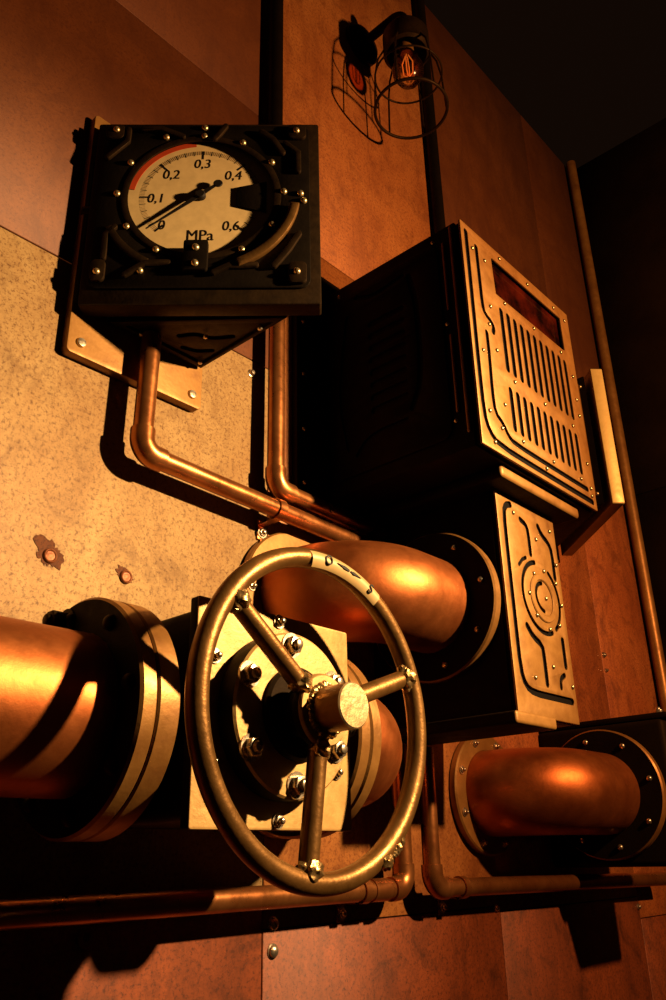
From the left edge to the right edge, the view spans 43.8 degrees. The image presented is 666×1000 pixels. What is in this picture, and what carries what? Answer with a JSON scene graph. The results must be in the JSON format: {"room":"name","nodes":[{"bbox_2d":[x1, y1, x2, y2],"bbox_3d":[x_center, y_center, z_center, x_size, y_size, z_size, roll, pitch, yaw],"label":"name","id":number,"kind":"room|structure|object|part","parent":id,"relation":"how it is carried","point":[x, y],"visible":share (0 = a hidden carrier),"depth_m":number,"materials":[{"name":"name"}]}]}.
{"room":"boiler room","nodes":[
{"label":"boiler room","id":0,"kind":"room"},
{"bbox_2d":[0,0,665,999],"bbox_3d":[-0.316,-0.116,1.354,0.060,3.900,3.960,-21,-30,38],"label":"wall","id":1,"kind":"structure","parent":0,"point":[71,475],"depth_m":1.46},
{"bbox_2d":[33,534,63,569],"bbox_3d":[-0.387,0.070,1.130,0.004,0.044,0.050,-21,-30,38],"label":"bolt","id":2,"kind":"object","parent":1,"relation":"attached to","point":[47,551],"visible":1,"depth_m":1.13,"materials":[{"name":"orange metal"}]},
{"bbox_2d":[0,597,156,841],"bbox_3d":[-0.624,0.101,0.568,0.324,0.250,0.993,-21,-30,38],"label":"copper pipe","id":3,"kind":"object","parent":1,"relation":"attached to","point":[78,686],"visible":1,"depth_m":0.80,"materials":[{"name":"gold metal"}]},
{"bbox_2d":[209,613,307,838],"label":"valve","id":4,"kind":"object","parent":3,"relation":"attached to","point":[260,747],"depth_m":0.86,"materials":[{"name":"brown metal"}]},
{"bbox_3d":[-0.065,0.243,0.924,0.014,0.233,0.238,-21,-30,38],"label":"plate","id":5,"kind":"part","parent":4,"relation":"part of","materials":[{"name":"brown metal"}]},
{"bbox_2d":[184,547,425,897],"bbox_3d":[-0.005,0.220,0.869,0.073,0.356,0.356,-21,-30,38],"label":"handwheel","id":6,"kind":"object","parent":4,"relation":"attached to","point":[320,710],"visible":1,"depth_m":0.84,"materials":[{"name":"brown metal"}]},
{"bbox_2d":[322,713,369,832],"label":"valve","id":7,"kind":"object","parent":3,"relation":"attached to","point":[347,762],"depth_m":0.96,"materials":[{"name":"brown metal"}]},
{"bbox_2d":[115,565,132,583],"bbox_3d":[-0.304,0.110,1.212,0.004,0.027,0.034,-21,-30,38],"label":"bolt","id":8,"kind":"object","parent":1,"relation":"attached to","point":[125,575],"visible":1,"depth_m":1.21,"materials":[{"name":"orange metal"}]},
{"bbox_2d":[61,116,321,411],"bbox_3d":[-0.212,-0.441,1.335,0.299,0.477,0.279,-21,-30,38],"label":"pressure gauge","id":9,"kind":"object","parent":1,"relation":"attached to","point":[204,238],"visible":1,"depth_m":1.32,"materials":[{"name":"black metal"}]},
{"bbox_3d":[-0.395,-0.465,1.338,0.020,0.017,0.017,-1,-23,-1],"label":"hinge knob","id":10,"kind":"part","parent":9,"relation":"part of","materials":[{"name":"black metal"}]},
{"bbox_3d":[-0.321,-0.404,1.416,0.018,0.477,0.255,-21,-30,38],"label":"wall plate","id":11,"kind":"part","parent":9,"relation":"part of","materials":[{"name":"gold metal"}]},
{"bbox_3d":[-0.205,-0.459,1.340,0.368,0.370,0.030,-1,-23,-2],"label":"frame","id":12,"kind":"part","parent":9,"relation":"part of","materials":[{"name":"black metal"}]},
{"bbox_2d":[129,330,370,540],"bbox_3d":[-0.100,-0.072,1.473,0.038,0.244,0.602,-21,-30,38],"label":"pipe","id":13,"kind":"object","parent":9,"relation":"attached to","point":[144,447],"visible":0.98,"depth_m":1.30,"materials":[{"name":"orange metal"}]},
{"bbox_2d":[256,498,287,539],"bbox_3d":[-0.105,0.032,1.439,0.063,0.065,0.020,-21,-30,38],"label":"clamp","id":14,"kind":"object","parent":13,"relation":"attached to","point":[261,533],"visible":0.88,"depth_m":1.44,"materials":[{"name":"orange metal"}]},
{"bbox_2d":[248,369,254,376],"bbox_3d":[-0.151,-0.239,1.553,0.008,0.015,0.015,-21,-30,38],"label":"bolt","id":15,"kind":"object","parent":1,"relation":"attached to","point":[251,373],"visible":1,"depth_m":1.55,"materials":[{"name":"metal"}]},
{"bbox_2d":[267,943,278,959],"bbox_3d":[-0.086,0.663,1.217,0.008,0.021,0.021,-21,-30,38],"label":"bolt","id":16,"kind":"object","parent":1,"relation":"attached to","point":[272,951],"visible":1,"depth_m":1.21,"materials":[{"name":"metal"}]},
{"bbox_2d":[267,916,278,931],"bbox_3d":[-0.087,0.630,1.232,0.008,0.021,0.021,-21,-30,38],"label":"bolt","id":17,"kind":"object","parent":1,"relation":"attached to","point":[273,923],"visible":1,"depth_m":1.23,"materials":[{"name":"metal"}]},
{"bbox_2d":[268,0,282,124],"bbox_3d":[-0.135,-1.206,1.981,0.033,1.390,0.033,-21,-30,38],"label":"conduit","id":18,"kind":"object","parent":1,"relation":"attached to","point":[275,76],"visible":0.55,"depth_m":1.87,"materials":[{"name":"black metal"}]},
{"bbox_2d":[254,659,401,838],"bbox_3d":[0.018,0.369,1.221,0.322,0.244,0.261,-21,-30,38],"label":"copper elbow","id":19,"kind":"object","parent":1,"relation":"attached to","point":[385,752],"visible":0.16,"depth_m":1.10,"materials":[{"name":"orange metal"}]},
{"bbox_2d":[335,880,373,922],"bbox_3d":[0.035,0.639,1.324,0.069,0.065,0.020,-21,-30,38],"label":"clamp","id":20,"kind":"object","parent":1,"relation":"attached to","point":[341,913],"visible":0.69,"depth_m":1.32,"materials":[{"name":"orange metal"}]},
{"bbox_2d":[244,533,500,683],"bbox_3d":[0.067,0.151,1.405,0.292,0.276,0.346,-21,-30,38],"label":"copper elbow","id":21,"kind":"object","parent":1,"relation":"attached to","point":[442,590],"visible":0.63,"depth_m":1.39,"materials":[{"name":"orange metal"}]},
{"bbox_2d":[346,11,448,139],"bbox_3d":[0.169,-1.155,2.165,0.246,0.422,0.188,-21,-30,38],"label":"lamp","id":22,"kind":"object","parent":1,"relation":"attached to","point":[406,48],"visible":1,"depth_m":2.14,"materials":[{"name":"black metal"}]},
{"bbox_3d":[0.147,-1.267,2.233,0.137,0.068,0.026,-21,-30,38],"label":"arm","id":23,"kind":"part","parent":22,"relation":"part of","materials":[{"name":"black metal"}]},
{"bbox_2d":[398,36,413,59],"bbox_3d":[0.190,-1.173,2.151,0.038,0.050,0.038,-21,-30,38],"label":"socket","id":24,"kind":"object","parent":22,"relation":"attached to","point":[406,51],"depth_m":2.14,"materials":[{"name":"gold metal"}]},
{"bbox_3d":[0.191,-1.116,2.127,0.080,0.135,0.080,-21,-30,38],"label":"bulb","id":25,"kind":"part","parent":22,"relation":"part of","materials":[{"name":"clear glass"}]},
{"bbox_2d":[414,0,445,233],"bbox_3d":[0.290,-1.009,2.409,0.033,1.429,0.033,-21,-30,38],"label":"conduit","id":26,"kind":"object","parent":1,"relation":"attached to","point":[428,103],"visible":0.35,"depth_m":2.40,"materials":[{"name":"black metal"}]},
{"bbox_2d":[292,219,597,516],"bbox_3d":[0.260,-0.227,1.753,0.364,0.525,0.620,-21,-30,38],"label":"electrical control box","id":27,"kind":"object","parent":1,"relation":"attached to","point":[441,363],"visible":0.98,"depth_m":1.59,"materials":[{"name":"brown metal"}]},
{"bbox_3d":[0.103,-0.264,1.604,0.275,0.422,0.006,-21,-30,38],"label":"panel","id":28,"kind":"part","parent":27,"relation":"part of","materials":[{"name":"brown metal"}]},
{"bbox_3d":[0.212,-0.421,1.561,0.005,0.157,0.006,-21,-30,38],"label":"trim","id":29,"kind":"part","parent":27,"relation":"part of","materials":[{"name":"black metal"}]},
{"bbox_3d":[0.217,-0.227,1.477,0.005,0.162,0.006,-21,-30,38],"label":"trim","id":30,"kind":"part","parent":27,"relation":"part of","materials":[{"name":"black metal"}]},
{"bbox_3d":[0.229,-0.320,1.503,0.006,0.446,0.006,-21,-30,38],"label":"trim","id":31,"kind":"part","parent":27,"relation":"part of","materials":[{"name":"black metal"}]},
{"bbox_3d":[0.388,-0.257,1.634,0.004,0.481,0.425,-21,-30,38],"label":"panel","id":32,"kind":"part","parent":27,"relation":"part of","materials":[{"name":"gold metal"}]},
{"bbox_2d":[437,876,471,914],"bbox_3d":[0.221,0.721,1.512,0.069,0.065,0.020,-21,-30,38],"label":"clamp","id":33,"kind":"object","parent":1,"relation":"attached to","point":[441,906],"visible":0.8,"depth_m":1.51,"materials":[{"name":"orange metal"}]},
{"bbox_2d":[358,465,579,747],"bbox_3d":[0.273,0.228,1.580,0.340,0.444,0.292,-21,-30,38],"label":"box","id":34,"kind":"object","parent":1,"relation":"attached to","point":[523,682],"visible":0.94,"depth_m":1.49,"materials":[{"name":"brown metal"}]},
{"bbox_2d":[0,743,414,930],"bbox_3d":[-0.253,0.401,1.062,0.038,0.254,1.137,-21,-30,38],"label":"copper pipe","id":35,"kind":"object","parent":34,"relation":"attached to","point":[52,911],"visible":0.96,"depth_m":1.06,"materials":[{"name":"orange metal"}]},
{"bbox_2d":[265,319,387,541],"bbox_3d":[-0.014,-0.246,1.670,0.038,0.624,0.315,-21,-30,38],"label":"copper pipe","id":36,"kind":"object","parent":34,"relation":"attached to","point":[277,483],"visible":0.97,"depth_m":1.52,"materials":[{"name":"orange metal"}]},
{"bbox_3d":[0.368,0.193,1.501,0.004,0.399,0.212,-21,-30,38],"label":"panel","id":37,"kind":"part","parent":34,"relation":"part of","materials":[{"name":"gold metal"}]},
{"bbox_2d":[419,747,665,899],"bbox_3d":[0.504,0.722,1.827,0.038,0.267,1.019,-21,-30,38],"label":"copper pipe","id":38,"kind":"object","parent":34,"relation":"attached to","point":[439,886],"visible":0.98,"depth_m":1.53,"materials":[{"name":"orange metal"}]},
{"bbox_2d":[494,904,499,911],"bbox_3d":[0.327,0.811,1.647,0.008,0.015,0.015,-21,-30,38],"label":"bolt","id":39,"kind":"object","parent":1,"relation":"attached to","point":[496,907],"visible":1,"depth_m":1.64,"materials":[{"name":"metal"}]},
{"bbox_2d":[449,730,665,860],"bbox_3d":[0.463,0.590,1.685,0.286,0.268,0.379,-21,-30,38],"label":"copper elbow","id":40,"kind":"object","parent":1,"relation":"attached to","point":[602,791],"visible":0.98,"depth_m":1.66,"materials":[{"name":"orange metal"}]},
{"bbox_2d":[553,369,624,561],"bbox_3d":[0.642,-0.091,2.194,0.312,0.420,0.281,-21,-30,38],"label":"mounting plate","id":41,"kind":"object","parent":1,"relation":"attached to","point":[570,535],"visible":0.32,"depth_m":2.04,"materials":[{"name":"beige metal"}]},
{"bbox_3d":[0.535,-0.119,2.111,0.240,0.320,0.006,-21,-30,38],"label":"panel","id":42,"kind":"part","parent":41,"relation":"part of","materials":[{"name":"black metal"}]},
{"bbox_2d":[539,707,665,867],"bbox_3d":[0.663,0.655,1.879,0.310,0.321,0.190,-21,-30,38],"label":"mounting plate","id":43,"kind":"object","parent":1,"relation":"attached to","point":[648,729],"visible":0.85,"depth_m":1.80,"materials":[{"name":"brown metal"}]},
{"bbox_3d":[0.662,0.528,1.935,0.310,0.013,0.185,-21,-30,38],"label":"lid","id":44,"kind":"part","parent":43,"relation":"part of","materials":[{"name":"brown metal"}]},
{"bbox_2d":[566,160,665,710],"bbox_3d":[1.012,0.408,2.623,0.037,3.890,0.037,-21,-30,38],"label":"pipe","id":45,"kind":"object","parent":1,"relation":"attached to","point":[657,654],"visible":1,"depth_m":2.86,"materials":[{"name":"gold metal"}]},
{"bbox_2d":[577,118,665,662],"bbox_3d":[1.727,0.175,2.132,1.960,3.900,0.060,-21,-30,38],"label":"wall","id":46,"kind":"structure","parent":0,"point":[623,188],"depth_m":3.07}
]}

